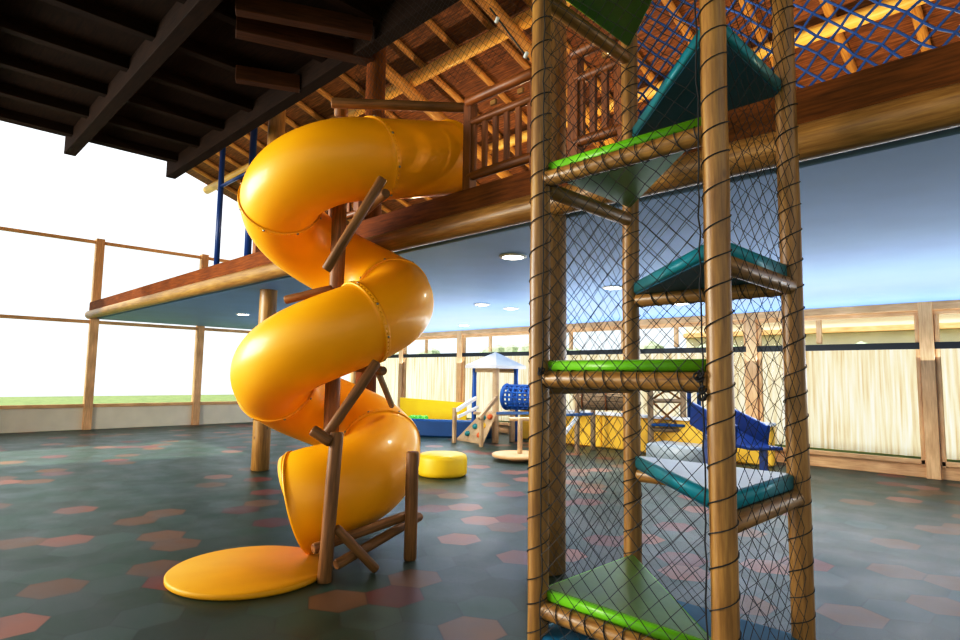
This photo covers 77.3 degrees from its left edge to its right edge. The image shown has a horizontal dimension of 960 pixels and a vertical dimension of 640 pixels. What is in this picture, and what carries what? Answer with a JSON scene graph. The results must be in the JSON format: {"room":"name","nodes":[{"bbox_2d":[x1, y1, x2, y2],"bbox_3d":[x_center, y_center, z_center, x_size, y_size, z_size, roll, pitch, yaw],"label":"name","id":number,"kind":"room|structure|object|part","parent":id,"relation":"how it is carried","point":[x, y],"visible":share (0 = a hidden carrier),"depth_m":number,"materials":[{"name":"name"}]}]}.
{"room":"indoor playground","nodes":[
{"label":"indoor playground","id":0,"kind":"room"},
{"bbox_2d":[0,404,252,432],"bbox_3d":[-9.386,2.784,17.417,0.120,0.600,13.700,-4,-8,45],"label":"wall","id":1,"kind":"structure","parent":0,"point":[37,419],"depth_m":16.64,"materials":[{"name":"beige paint"}]},
{"bbox_2d":[0,226,95,408],"bbox_3d":[-11.421,-0.009,15.501,0.080,4.550,2.300,-4,-8,45],"label":"window","id":2,"kind":"structure","parent":1,"relation":"in","point":[46,279],"depth_m":15.56,"materials":[{"name":"clear glass"}]},
{"bbox_2d":[82,238,104,429],"bbox_3d":[-10.543,0.356,16.356,0.200,5.200,0.200,-4,-8,45],"label":"trim","id":3,"kind":"structure","parent":1,"relation":"attached to","point":[100,243],"depth_m":16.25,"materials":[{"name":"wood"}]},
{"bbox_2d":[93,242,200,406],"bbox_3d":[-9.550,0.195,17.367,0.080,4.550,2.600,-4,-8,45],"label":"window","id":4,"kind":"structure","parent":1,"relation":"in","point":[138,363],"depth_m":17.19,"materials":[{"name":"clear glass"}]},
{"bbox_2d":[191,254,208,424],"bbox_3d":[-8.566,0.571,18.328,0.200,5.200,0.200,-4,-8,45],"label":"trim","id":5,"kind":"structure","parent":1,"relation":"attached to","point":[195,417],"depth_m":18.16,"materials":[{"name":"wood"}]},
{"bbox_2d":[200,257,250,404],"bbox_3d":[-7.538,0.414,19.374,0.080,4.550,2.700,-4,-8,45],"label":"window","id":6,"kind":"structure","parent":1,"relation":"in","point":[220,344],"depth_m":18.67,"materials":[{"name":"clear glass"}]},
{"bbox_2d":[341,372,352,382],"bbox_3d":[-5.561,0.629,21.345,0.080,4.550,2.500,-4,-8,45],"label":"window","id":7,"kind":"structure","parent":1,"relation":"in","point":[349,377],"depth_m":21.98,"materials":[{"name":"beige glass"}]},
{"bbox_2d":[376,352,398,405],"bbox_3d":[-3.579,1.985,21.396,2.387,2.710,0.100,-4,-8,45],"label":"window","id":8,"kind":"structure","parent":1,"relation":"in","point":[391,363],"depth_m":20.93,"materials":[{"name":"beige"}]},
{"bbox_2d":[462,332,528,425],"bbox_3d":[0.434,1.676,17.406,2.716,2.710,0.100,-4,-8,45],"label":"window","id":9,"kind":"structure","parent":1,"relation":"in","point":[514,346],"depth_m":17.58,"materials":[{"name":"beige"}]},
{"bbox_2d":[566,327,622,412],"bbox_3d":[2.499,1.517,15.353,2.716,2.710,0.100,-4,-8,45],"label":"window","id":10,"kind":"structure","parent":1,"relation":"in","point":[573,351],"depth_m":15.09,"materials":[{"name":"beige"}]},
{"bbox_2d":[640,320,747,416],"bbox_3d":[4.564,1.358,13.300,2.716,2.710,0.100,-4,-8,45],"label":"window","id":11,"kind":"structure","parent":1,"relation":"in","point":[668,348],"depth_m":13.40,"materials":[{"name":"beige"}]},
{"bbox_2d":[499,425,959,480],"bbox_3d":[4.737,2.791,13.070,26.000,0.220,0.120,-4,-8,45],"label":"baseboard","id":12,"kind":"structure","parent":1,"relation":"attached to","point":[897,468],"depth_m":10.73,"materials":[{"name":"wood"}]},
{"bbox_2d":[757,311,925,465],"bbox_3d":[6.629,1.199,11.246,2.716,2.710,0.100,-4,-8,45],"label":"window","id":13,"kind":"structure","parent":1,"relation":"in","point":[864,384],"depth_m":10.98,"materials":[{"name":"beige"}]},
{"bbox_2d":[933,308,959,467],"bbox_3d":[8.694,1.040,9.193,2.716,2.710,0.100,-4,-8,45],"label":"window","id":14,"kind":"structure","parent":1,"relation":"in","point":[946,321],"depth_m":10.04,"materials":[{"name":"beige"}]},
{"bbox_2d":[0,422,959,639],"bbox_3d":[-1.555,2.216,6.786,26.000,0.001,17.700,-4,-8,45],"label":"floor","id":15,"kind":"structure","parent":0,"point":[93,522],"depth_m":5.65,"materials":[{"name":"rubber"}]},
{"bbox_2d":[164,545,318,600],"bbox_3d":[-1.842,2.001,4.809,1.230,0.052,1.230,-4,-8,45],"label":"mat","id":16,"kind":"object","parent":15,"relation":"on","point":[251,572],"visible":0.83,"depth_m":4.63,"materials":[{"name":"plastic"}]},
{"bbox_2d":[251,110,285,471],"bbox_3d":[-3.552,-1.463,10.219,0.293,7.900,0.287,-4,-8,45],"label":"column","id":17,"kind":"structure","parent":15,"relation":"on","point":[261,434],"depth_m":9.95,"materials":[{"name":"wood"}]},
{"bbox_2d":[230,97,464,583],"bbox_3d":[-1.338,-0.075,6.018,2.133,4.427,2.028,-4,-8,45],"label":"slide","id":18,"kind":"object","parent":15,"relation":"on","point":[366,303],"visible":0.98,"depth_m":5.34,"materials":[{"name":"plastic"}]},
{"bbox_3d":[-1.182,1.466,4.740,0.113,1.147,0.243,0,-5,11],"label":"leg","id":19,"kind":"part","parent":18,"relation":"part of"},
{"bbox_3d":[-0.601,1.623,5.252,0.114,0.926,0.110,-4,-8,45],"label":"leg","id":20,"kind":"part","parent":18,"relation":"part of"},
{"bbox_2d":[355,46,386,392],"bbox_3d":[-1.345,-1.682,7.498,0.254,7.900,0.248,-4,-8,45],"label":"column","id":21,"kind":"structure","parent":15,"relation":"on","point":[371,386],"depth_m":7.51,"materials":[{"name":"wood"}]},
{"bbox_2d":[0,0,459,178],"bbox_3d":[-4.984,-3.518,7.192,9.000,0.385,5.750,-4,-8,45],"label":"ceiling","id":22,"kind":"structure","parent":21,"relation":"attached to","point":[176,82],"depth_m":8.06,"materials":[{"name":"brown wood"}]},
{"bbox_2d":[353,0,531,116],"bbox_3d":[-0.494,-3.910,6.298,2.862,3.466,0.044,-4,-8,45],"label":"safety net","id":23,"kind":"object","parent":22,"relation":"hanging from","point":[497,19],"visible":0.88,"depth_m":6.13,"materials":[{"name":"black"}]},
{"bbox_2d":[397,349,403,407],"bbox_3d":[-2.657,1.978,20.487,0.200,2.985,0.200,-4,-8,45],"label":"trim","id":24,"kind":"structure","parent":15,"relation":"on","point":[401,359],"depth_m":20.41,"materials":[{"name":"wood"}]},
{"bbox_2d":[403,335,456,401],"bbox_3d":[-1.630,1.835,19.459,2.716,2.710,0.100,-4,-8,45],"label":"window","id":25,"kind":"structure","parent":24,"relation":"attached to","point":[430,363],"depth_m":19.47,"materials":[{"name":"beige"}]},
{"bbox_2d":[418,451,466,478],"bbox_3d":[-0.610,2.326,9.697,0.800,0.350,0.800,-4,-8,45],"label":"pouf","id":26,"kind":"object","parent":15,"relation":"on","point":[433,464],"visible":0.94,"depth_m":9.37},
{"bbox_2d":[400,397,491,438],"bbox_3d":[-0.988,2.668,16.611,2.906,0.942,2.038,0,-5,10],"label":"pit","id":27,"kind":"object","parent":15,"relation":"on","point":[438,423],"visible":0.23,"depth_m":17.39,"materials":[{"name":"yellow plastic"},{"name":"blue plastic"},{"name":"green plastic"}]},
{"bbox_2d":[456,330,462,401],"bbox_3d":[-0.592,1.819,18.434,0.200,2.985,0.200,-4,-8,45],"label":"trim","id":28,"kind":"structure","parent":15,"relation":"on","point":[459,369],"depth_m":18.39,"materials":[{"name":"wood"}]},
{"bbox_2d":[452,352,525,446],"bbox_3d":[0.107,1.868,14.682,1.506,2.212,2.005,-4,-8,45],"label":"playhouse","id":29,"kind":"object","parent":15,"relation":"on","point":[477,431],"visible":0.91,"depth_m":14.52,"materials":[{"name":"brown wood"}]},
{"bbox_3d":[-0.613,2.518,14.340,0.080,0.832,0.080,-4,-8,45],"label":"handrail post","id":30,"kind":"part","parent":29,"relation":"part of","materials":[{"name":"brown wood"}]},
{"bbox_3d":[-0.316,2.005,14.350,0.060,0.335,1.000,-2,-6,26],"label":"handrail","id":31,"kind":"part","parent":29,"relation":"part of","materials":[{"name":"white paint"}]},
{"bbox_3d":[-0.280,2.197,14.350,0.050,0.258,1.009,-2,-6,27],"label":"handrail","id":32,"kind":"part","parent":29,"relation":"part of","materials":[{"name":"white paint"}]},
{"bbox_3d":[-0.149,2.084,15.048,0.124,1.842,0.126,-4,-8,45],"label":"post","id":33,"kind":"part","parent":29,"relation":"part of","materials":[{"name":"blue plastic"}]},
{"bbox_3d":[0.028,2.538,13.613,0.080,0.676,0.080,-4,-8,45],"label":"handrail post","id":34,"kind":"part","parent":29,"relation":"part of","materials":[{"name":"brown wood"}]},
{"bbox_3d":[0.189,2.018,13.800,0.060,0.546,0.740,-3,-7,36],"label":"handrail","id":35,"kind":"part","parent":29,"relation":"part of","materials":[{"name":"brown wood"}]},
{"bbox_3d":[0.376,2.043,14.527,0.177,1.842,0.178,-4,-8,45],"label":"post","id":36,"kind":"part","parent":29,"relation":"part of","materials":[{"name":"brown wood"}]},
{"bbox_3d":[0.899,2.100,15.046,0.125,1.842,0.125,-4,-8,45],"label":"post","id":37,"kind":"part","parent":29,"relation":"part of","materials":[{"name":"blue plastic"}]},
{"bbox_2d":[492,417,528,460],"bbox_3d":[0.758,2.289,11.600,1.040,0.821,1.040,-4,-8,45],"label":"disc","id":38,"kind":"object","parent":15,"relation":"on","point":[519,454],"visible":0.8,"depth_m":11.54,"materials":[{"name":"brown wood"}]},
{"bbox_3d":[0.774,2.239,11.591,0.103,0.680,0.102,-4,-8,45],"label":"grab post","id":39,"kind":"part","parent":38,"relation":"part of","materials":[{"name":"brown wood"}]},
{"bbox_2d":[496,383,528,441],"bbox_3d":[1.076,2.203,13.993,1.377,1.446,1.294,-2,-6,28],"label":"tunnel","id":40,"kind":"object","parent":15,"relation":"on","point":[522,389],"visible":0.59,"depth_m":13.63,"materials":[{"name":"blue plastic"}]},
{"bbox_3d":[0.794,2.552,14.761,0.144,0.886,0.140,-4,-8,45],"label":"support post","id":41,"kind":"part","parent":40,"relation":"part of","materials":[{"name":"brown wood"}]},
{"bbox_2d":[529,326,529,370],"bbox_3d":[1.473,1.659,16.381,0.200,2.985,0.200,-4,-8,45],"label":"trim","id":42,"kind":"structure","parent":15,"relation":"on","point":[529,326],"depth_m":16.45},
{"bbox_2d":[549,0,566,575],"bbox_3d":[0.617,-1.853,5.338,0.312,7.900,0.309,-4,-8,45],"label":"column","id":43,"kind":"structure","parent":15,"relation":"on","point":[557,289],"depth_m":5.04,"materials":[{"name":"wood"}]},
{"bbox_2d":[566,393,622,453],"bbox_3d":[2.462,2.006,12.200,1.316,1.550,2.315,-2,-6,29],"label":"tunnel","id":44,"kind":"object","parent":15,"relation":"on","point":[583,402],"visible":0.36,"depth_m":12.22,"materials":[{"name":"brown wood"}]},
{"bbox_3d":[1.698,2.078,11.500,0.421,0.459,0.060,3,-6,-25],"label":"handrail","id":45,"kind":"part","parent":44,"relation":"part of","materials":[{"name":"white paint"}]},
{"bbox_3d":[2.049,2.044,12.678,0.112,1.550,0.109,-4,-8,45],"label":"support post","id":46,"kind":"part","parent":44,"relation":"part of","materials":[{"name":"brown wood"}]},
{"bbox_3d":[2.522,2.417,13.391,0.113,0.955,0.110,-4,-8,45],"label":"support post","id":47,"kind":"part","parent":44,"relation":"part of","materials":[{"name":"brown wood"}]},
{"bbox_2d":[520,410,775,466],"bbox_3d":[3.270,2.493,13.351,6.229,0.800,0.260,-4,-8,45],"label":"wall","id":48,"kind":"structure","parent":15,"relation":"on","point":[689,434],"depth_m":13.02,"materials":[{"name":"yellow vinyl"},{"name":"foam padding"}]},
{"bbox_2d":[647,391,685,441],"bbox_3d":[3.896,2.004,12.508,0.786,1.655,0.300,0,-5,7],"label":"frame","id":49,"kind":"object","parent":15,"relation":"on","point":[680,400],"visible":0.48,"depth_m":12.48,"materials":[{"name":"brown wood"}]},
{"bbox_3d":[3.566,2.003,12.546,0.124,1.655,0.120,-4,-8,45],"label":"post","id":50,"kind":"part","parent":49,"relation":"part of","materials":[{"name":"brown wood"}]},
{"bbox_3d":[4.226,2.006,12.470,0.124,1.655,0.120,-4,-8,45],"label":"post","id":51,"kind":"part","parent":49,"relation":"part of","materials":[{"name":"brown wood"}]},
{"bbox_2d":[526,0,815,639],"bbox_3d":[1.058,-0.566,3.448,1.159,5.000,1.124,-4,-8,45],"label":"net","id":52,"kind":"object","parent":15,"relation":"on","point":[717,73],"visible":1,"depth_m":3.24,"materials":[{"name":"fabric"}]},
{"bbox_3d":[0.349,-0.575,3.467,0.118,5.000,0.118,-4,-8,45],"label":"post","id":53,"kind":"part","parent":52,"relation":"part of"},
{"bbox_3d":[0.665,-0.555,3.848,0.011,4.810,0.864,-4,-8,45],"label":"net panel","id":54,"kind":"part","parent":52,"relation":"part of","materials":[{"name":"fabric"}]},
{"bbox_3d":[0.677,-0.627,3.071,0.909,4.809,0.012,-4,-8,45],"label":"net panel","id":55,"kind":"part","parent":52,"relation":"part of","materials":[{"name":"fabric"}]},
{"bbox_3d":[1.044,-0.499,4.162,0.118,5.000,0.120,-4,-8,45],"label":"post","id":56,"kind":"part","parent":52,"relation":"part of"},
{"bbox_2d":[542,600,797,639],"bbox_3d":[1.024,1.809,3.231,1.090,0.230,1.045,-4,-8,45],"label":"cushion","id":57,"kind":"object","parent":52,"relation":"on","point":[695,612],"depth_m":3.28,"materials":[{"name":"plastic"}]},
{"bbox_3d":[1.441,-0.544,3.832,0.909,4.808,0.011,-4,-8,45],"label":"net panel","id":58,"kind":"part","parent":52,"relation":"part of","materials":[{"name":"fabric"}]},
{"bbox_3d":[1.078,-0.631,2.742,0.119,5.000,0.118,-4,-8,45],"label":"post","id":59,"kind":"part","parent":52,"relation":"part of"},
{"bbox_3d":[1.458,-0.616,3.060,0.011,4.810,0.864,-4,-8,45],"label":"net panel","id":60,"kind":"part","parent":52,"relation":"part of","materials":[{"name":"fabric"}]},
{"bbox_3d":[1.774,-0.555,3.437,0.119,5.000,0.118,-4,-8,45],"label":"post","id":61,"kind":"part","parent":52,"relation":"part of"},
{"bbox_2d":[646,440,702,462],"bbox_3d":[3.968,2.594,11.739,1.200,0.340,0.700,-4,-8,45],"label":"foam block","id":62,"kind":"object","parent":15,"relation":"on","point":[654,447],"visible":0.44,"depth_m":11.53,"materials":[{"name":"grey plastic"}]},
{"bbox_2d":[689,402,782,470],"bbox_3d":[4.329,2.000,11.309,0.954,1.455,4.267,1,-5,3],"label":"slide","id":63,"kind":"object","parent":15,"relation":"on","point":[698,424],"visible":0.31,"depth_m":9.96,"materials":[{"name":"plastic"}]},
{"bbox_2d":[745,312,759,420],"bbox_3d":[5.603,1.341,12.274,0.200,2.985,0.200,-4,-8,45],"label":"trim","id":64,"kind":"structure","parent":15,"relation":"on","point":[752,367],"depth_m":12.23,"materials":[{"name":"wood"}]},
{"bbox_2d":[917,302,941,479],"bbox_3d":[7.667,1.182,10.221,0.200,2.985,0.200,-4,-8,45],"label":"post","id":65,"kind":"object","parent":15,"relation":"on","point":[932,439],"depth_m":10.15,"materials":[{"name":"wood"}]},
{"bbox_2d":[97,127,959,332],"bbox_3d":[1.740,-0.462,10.308,26.000,0.120,8.600,-4,-8,45],"label":"ceiling","id":66,"kind":"structure","parent":0,"point":[880,224],"depth_m":6.49,"materials":[{"name":"paint"}]},
{"bbox_2d":[474,303,489,305],"bbox_3d":[0.038,-0.296,11.589,0.320,0.030,0.320,-4,-8,45],"label":"recessed light","id":67,"kind":"object","parent":66,"relation":"in","point":[475,304],"visible":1,"depth_m":11.50,"materials":[{"name":"white paint"}]},
{"bbox_2d":[503,307,518,309],"bbox_3d":[0.630,-0.231,12.190,0.320,0.030,0.320,-4,-8,45],"label":"recessed light","id":68,"kind":"object","parent":66,"relation":"in","point":[505,308],"visible":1,"depth_m":12.10,"materials":[{"name":"white paint"}]},
{"bbox_2d":[499,253,526,259],"bbox_3d":[0.381,-0.726,6.926,0.320,0.030,0.320,-4,-8,45],"label":"recessed light","id":69,"kind":"object","parent":66,"relation":"in","point":[508,256],"visible":1,"depth_m":6.86,"materials":[{"name":"white paint"}]},
{"bbox_2d":[503,255,522,259],"bbox_3d":[0.381,-0.725,6.926,0.244,0.028,0.244,-4,-8,45],"label":"diffuser","id":70,"kind":"object","parent":69,"relation":"attached to","point":[505,257],"depth_m":6.88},
{"bbox_2d":[602,285,621,289],"bbox_3d":[2.031,-0.491,9.164,0.320,0.030,0.320,-4,-8,45],"label":"recessed light","id":71,"kind":"object","parent":66,"relation":"in","point":[616,287],"visible":0.75,"depth_m":9.10,"materials":[{"name":"white paint"}]},
{"bbox_2d":[419,300,959,336],"bbox_3d":[4.738,-0.007,13.288,26.000,0.140,0.160,-4,-8,45],"label":"trim","id":72,"kind":"structure","parent":66,"relation":"attached to","point":[951,304],"depth_m":12.15,"materials":[{"name":"wood"}]},
{"bbox_2d":[166,0,959,224],"bbox_3d":[0.610,-5.091,9.957,26.600,4.585,13.100,-4,-8,45],"label":"ceiling","id":73,"kind":"structure","parent":0,"point":[337,87],"depth_m":10.65,"materials":[{"name":"wood"}]},
{"bbox_2d":[192,167,237,194],"bbox_3d":[-8.206,-4.318,18.784,0.130,4.665,13.037,-4,-8,45],"label":"rafter","id":74,"kind":"object","parent":73,"relation":"attached to","point":[196,169],"visible":0.06,"depth_m":18.59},
{"bbox_2d":[203,159,241,183],"bbox_3d":[-7.555,-4.368,18.137,0.129,4.665,13.037,-4,-8,45],"label":"rafter","id":75,"kind":"object","parent":73,"relation":"attached to","point":[206,161],"visible":0.02,"depth_m":17.78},
{"bbox_2d":[216,151,242,167],"bbox_3d":[-6.903,-4.418,17.489,0.131,4.665,13.037,-4,-8,45],"label":"rafter","id":76,"kind":"object","parent":73,"relation":"attached to","point":[227,158],"visible":0.03,"depth_m":17.21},
{"bbox_2d":[229,143,351,221],"bbox_3d":[-6.252,-4.468,16.841,0.129,4.665,13.037,-4,-8,45],"label":"rafter","id":77,"kind":"object","parent":73,"relation":"attached to","point":[239,149],"visible":0.04,"depth_m":16.47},
{"bbox_2d":[244,134,352,207],"bbox_3d":[-5.601,-4.518,16.194,0.129,4.665,13.037,-4,-8,45],"label":"rafter","id":78,"kind":"object","parent":73,"relation":"attached to","point":[261,145],"depth_m":15.90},
{"bbox_2d":[259,124,391,212],"bbox_3d":[-4.949,-4.569,15.545,0.128,4.665,13.037,-4,-8,45],"label":"rafter","id":79,"kind":"object","parent":73,"relation":"attached to","point":[263,126],"visible":0.03,"depth_m":17.48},
{"bbox_2d":[316,88,358,116],"bbox_3d":[-2.995,-4.719,13.602,0.129,4.665,13.037,-4,-8,45],"label":"rafter","id":80,"kind":"object","parent":73,"relation":"attached to","point":[321,91],"visible":0.06,"depth_m":13.16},
{"bbox_2d":[286,116,411,206],"bbox_3d":[-4.298,-4.619,14.898,0.129,4.665,13.037,-4,-8,45],"label":"rafter","id":81,"kind":"object","parent":73,"relation":"attached to","point":[289,121],"visible":0.09,"depth_m":14.67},
{"bbox_2d":[295,101,431,200],"bbox_3d":[-3.647,-4.669,14.250,0.130,4.665,13.037,-4,-8,45],"label":"rafter","id":82,"kind":"object","parent":73,"relation":"attached to","point":[300,104],"visible":0.05,"depth_m":13.93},
{"bbox_2d":[339,73,479,185],"bbox_3d":[-2.344,-4.769,12.955,0.129,4.665,13.037,-4,-8,45],"label":"rafter","id":83,"kind":"object","parent":73,"relation":"attached to","point":[347,79],"visible":0.09,"depth_m":12.67,"materials":[{"name":"wood"}]},
{"bbox_2d":[386,79,501,178],"bbox_3d":[-1.692,-4.820,12.307,0.129,4.665,13.037,-4,-8,45],"label":"rafter","id":84,"kind":"object","parent":73,"relation":"attached to","point":[386,79],"visible":0.01,"depth_m":12.83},
{"bbox_2d":[393,39,528,167],"bbox_3d":[-1.040,-4.870,11.659,0.128,4.665,13.037,-4,-8,45],"label":"rafter","id":85,"kind":"object","parent":73,"relation":"attached to","point":[450,91],"visible":0.17,"depth_m":11.87,"materials":[{"name":"wood"}]},
{"bbox_2d":[424,19,566,155],"bbox_3d":[-0.389,-4.920,11.011,0.129,4.665,13.037,-4,-8,45],"label":"rafter","id":86,"kind":"object","parent":73,"relation":"attached to","point":[482,75],"visible":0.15,"depth_m":11.18,"materials":[{"name":"wood"}]},
{"bbox_2d":[461,0,602,147],"bbox_3d":[0.262,-4.970,10.364,0.129,4.665,13.037,-4,-8,45],"label":"rafter","id":87,"kind":"object","parent":73,"relation":"attached to","point":[524,64],"visible":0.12,"depth_m":10.48,"materials":[{"name":"wood"}]},
{"bbox_2d":[523,0,612,99],"bbox_3d":[0.913,-5.021,9.716,0.129,4.665,13.037,-4,-8,45],"label":"rafter","id":88,"kind":"object","parent":73,"relation":"attached to","point":[528,2],"visible":0.07,"depth_m":10.33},
{"bbox_2d":[638,53,658,83],"bbox_3d":[1.565,-5.071,9.068,0.129,4.665,13.037,-4,-8,45],"label":"rafter","id":89,"kind":"object","parent":73,"relation":"attached to","point":[650,77],"visible":0.03,"depth_m":10.29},
{"bbox_2d":[661,0,693,43],"bbox_3d":[2.216,-5.121,8.420,0.130,4.665,13.037,-4,-8,45],"label":"rafter","id":90,"kind":"object","parent":73,"relation":"attached to","point":[671,6],"visible":0.09,"depth_m":9.20,"materials":[{"name":"wood"}]},
{"bbox_2d":[739,0,772,66],"bbox_3d":[2.867,-5.171,7.773,0.129,4.665,13.037,-4,-8,45],"label":"rafter","id":91,"kind":"object","parent":73,"relation":"attached to","point":[741,2],"visible":0.07,"depth_m":8.94,"materials":[{"name":"wood"}]},
{"bbox_2d":[819,0,857,72],"bbox_3d":[3.519,-5.221,7.125,0.129,4.665,13.037,-4,-8,45],"label":"rafter","id":92,"kind":"object","parent":73,"relation":"attached to","point":[828,9],"visible":0.12,"depth_m":8.81,"materials":[{"name":"wood"}]},
{"bbox_2d":[910,5,930,51],"bbox_3d":[4.170,-5.271,6.477,0.131,4.665,13.037,-4,-8,45],"label":"rafter","id":93,"kind":"object","parent":73,"relation":"attached to","point":[917,11],"visible":0.09,"depth_m":8.32,"materials":[{"name":"wood"}]},
{"bbox_2d":[203,1,571,193],"bbox_3d":[0.642,-4.853,9.828,26.400,0.254,0.249,-4,-8,45],"label":"trim","id":94,"kind":"structure","parent":93,"relation":"attached to","point":[213,186],"depth_m":10.96,"materials":[{"name":"wood"}]},
{"bbox_2d":[327,0,933,210],"bbox_3d":[2.183,-3.933,11.307,26.400,0.225,0.220,-4,-8,45],"label":"trim","id":95,"kind":"structure","parent":93,"relation":"attached to","point":[853,21],"depth_m":8.50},
{"bbox_2d":[386,63,511,177],"bbox_3d":[-0.492,-3.954,12.642,0.223,3.735,10.162,-4,-8,45],"label":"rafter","id":96,"kind":"structure","parent":95,"relation":"attached to","point":[402,83],"depth_m":11.79,"materials":[{"name":"wood"}]},
{"bbox_3d":[3.655,-3.040,12.717,26.400,0.226,0.220,-4,-8,45],"label":"trim","id":97,"kind":"structure","parent":73,"relation":"attached to","visible":0},
{"bbox_2d":[475,0,616,144],"bbox_3d":[1.490,-4.106,10.671,0.225,3.735,10.162,-4,-8,45],"label":"trim","id":98,"kind":"structure","parent":97,"relation":"attached to","point":[491,2],"depth_m":9.63,"materials":[{"name":"wood"}]},
{"bbox_3d":[1.745,-0.796,10.339,26.000,0.060,8.600,-4,-8,45],"label":"trim","id":99,"kind":"structure","parent":0,"visible":0},
{"bbox_2d":[214,127,257,264],"bbox_3d":[-5.317,-2.493,12.989,1.730,3.590,0.140,-4,-8,45],"label":"frame","id":100,"kind":"object","parent":99,"relation":"on","point":[253,134],"visible":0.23,"depth_m":13.44,"materials":[{"name":"metal"}]},
{"bbox_3d":[-5.887,-2.449,13.556,0.120,3.590,0.120,-4,-8,45],"label":"post","id":101,"kind":"part","parent":100,"relation":"part of","materials":[{"name":"blue plastic"}]},
{"bbox_3d":[-5.312,-3.069,13.047,1.600,0.080,0.076,-4,-8,45],"label":"rail","id":102,"kind":"part","parent":100,"relation":"part of","materials":[{"name":"blue plastic"}]},
{"bbox_3d":[-4.754,-2.536,12.430,0.140,3.590,0.140,-4,-8,45],"label":"post","id":103,"kind":"part","parent":100,"relation":"part of","materials":[{"name":"blue plastic"}]},
{"bbox_2d":[637,0,959,118],"bbox_3d":[2.286,-2.790,4.759,2.585,2.890,0.102,-4,-8,45],"label":"net","id":104,"kind":"object","parent":99,"relation":"on","point":[878,3],"visible":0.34,"depth_m":4.39,"materials":[{"name":"fabric"}]},
{"label":"outside","id":105,"kind":"structure","parent":0,"visible":0},
{"bbox_2d":[43,418,959,480],"bbox_3d":[5.620,2.366,5.469,90.000,0.200,90.000,-4,-8,45],"label":"ground","id":106,"kind":"structure","parent":105,"point":[822,449],"depth_m":14.02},
{"bbox_2d":[467,417,956,459],"bbox_3d":[7.891,1.915,14.889,40.000,2.400,0.120,-4,-8,45],"label":"screen","id":107,"kind":"object","parent":106,"relation":"on","point":[467,417],"visible":0.02,"depth_m":13.78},
{"bbox_3d":[3.532,-2.058,2.649,0.304,7.900,0.300,-4,-8,45],"label":"column","id":108,"kind":"structure","parent":0,"visible":0},
{"bbox_2d":[85,82,959,318],"bbox_3d":[-1.415,-0.845,7.165,26.000,0.234,0.230,-4,-8,45],"label":"log beam","id":109,"kind":"structure","parent":108,"relation":"attached to","point":[938,109],"depth_m":3.96,"materials":[{"name":"wood"}]},
{"bbox_2d":[89,41,959,310],"bbox_3d":[-1.383,-1.066,7.213,26.000,0.240,0.120,-4,-8,45],"label":"trim","id":110,"kind":"structure","parent":109,"relation":"attached to","point":[938,67],"depth_m":3.92,"materials":[{"name":"wood"}]},
{"bbox_2d":[252,201,364,252],"bbox_3d":[-2.483,-1.567,8.348,2.910,0.973,0.153,-4,-8,45],"label":"deck railing","id":111,"kind":"object","parent":110,"relation":"on","point":[350,214],"visible":0.02,"depth_m":7.47,"materials":[{"name":"brown wood"}]},
{"bbox_3d":[-3.456,-1.462,9.349,0.110,0.920,0.100,-4,-8,45],"label":"post","id":112,"kind":"part","parent":111,"relation":"part of","materials":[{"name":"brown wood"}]},
{"bbox_3d":[-2.477,-1.240,8.329,2.800,0.094,0.093,-4,-8,45],"label":"rail","id":113,"kind":"part","parent":111,"relation":"part of","materials":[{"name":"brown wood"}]},
{"bbox_3d":[-1.474,-1.615,7.378,0.110,0.920,0.100,-4,-8,45],"label":"post","id":114,"kind":"part","parent":111,"relation":"part of","materials":[{"name":"brown wood"}]},
{"bbox_2d":[462,67,531,189],"bbox_3d":[0.190,-1.772,5.690,0.980,0.972,0.151,-4,-8,45],"label":"deck railing","id":115,"kind":"object","parent":110,"relation":"on","point":[471,122],"visible":0.78,"depth_m":5.73,"materials":[{"name":"brown wood"}]},
{"bbox_3d":[-0.100,-1.721,6.012,0.110,0.920,0.100,-4,-8,45],"label":"post","id":116,"kind":"part","parent":115,"relation":"part of","materials":[{"name":"brown wood"}]},
{"bbox_3d":[0.180,-2.207,5.714,0.870,0.102,0.102,-4,-8,45],"label":"rail","id":117,"kind":"part","parent":115,"relation":"part of","materials":[{"name":"brown wood"}]},
{"bbox_3d":[0.196,-1.448,5.671,0.870,0.092,0.094,-4,-8,45],"label":"rail","id":118,"kind":"part","parent":115,"relation":"part of","materials":[{"name":"brown wood"}]},
{"bbox_3d":[0.205,-1.994,5.722,0.870,0.084,0.084,-4,-8,45],"label":"rail","id":119,"kind":"part","parent":115,"relation":"part of","materials":[{"name":"brown wood"}]},
{"bbox_3d":[0.516,-1.768,5.400,0.110,0.920,0.100,-4,-8,45],"label":"post","id":120,"kind":"part","parent":115,"relation":"part of","materials":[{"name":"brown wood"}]},
{"bbox_2d":[567,32,621,156],"bbox_3d":[0.968,-1.831,4.916,0.598,0.970,0.151,-4,-8,45],"label":"deck railing","id":121,"kind":"object","parent":110,"relation":"on","point":[576,95],"visible":0.53,"depth_m":4.96,"materials":[{"name":"brown wood"}]},
{"bbox_3d":[0.813,-1.791,5.104,0.110,0.920,0.100,-4,-8,45],"label":"post","id":122,"kind":"part","parent":121,"relation":"part of","materials":[{"name":"brown wood"}]},
{"bbox_3d":[0.958,-2.266,4.939,0.489,0.101,0.101,-4,-8,45],"label":"rail","id":123,"kind":"part","parent":121,"relation":"part of","materials":[{"name":"brown wood"}]},
{"bbox_3d":[0.983,-2.054,4.948,0.489,0.085,0.084,-4,-8,45],"label":"rail","id":124,"kind":"part","parent":121,"relation":"part of","materials":[{"name":"brown wood"}]},
{"bbox_3d":[0.975,-1.506,4.898,0.489,0.092,0.092,-4,-8,45],"label":"rail","id":125,"kind":"part","parent":121,"relation":"part of","materials":[{"name":"brown wood"}]},
{"bbox_3d":[1.159,-1.818,4.760,0.110,0.920,0.100,-4,-8,45],"label":"post","id":126,"kind":"part","parent":121,"relation":"part of","materials":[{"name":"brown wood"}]}
]}

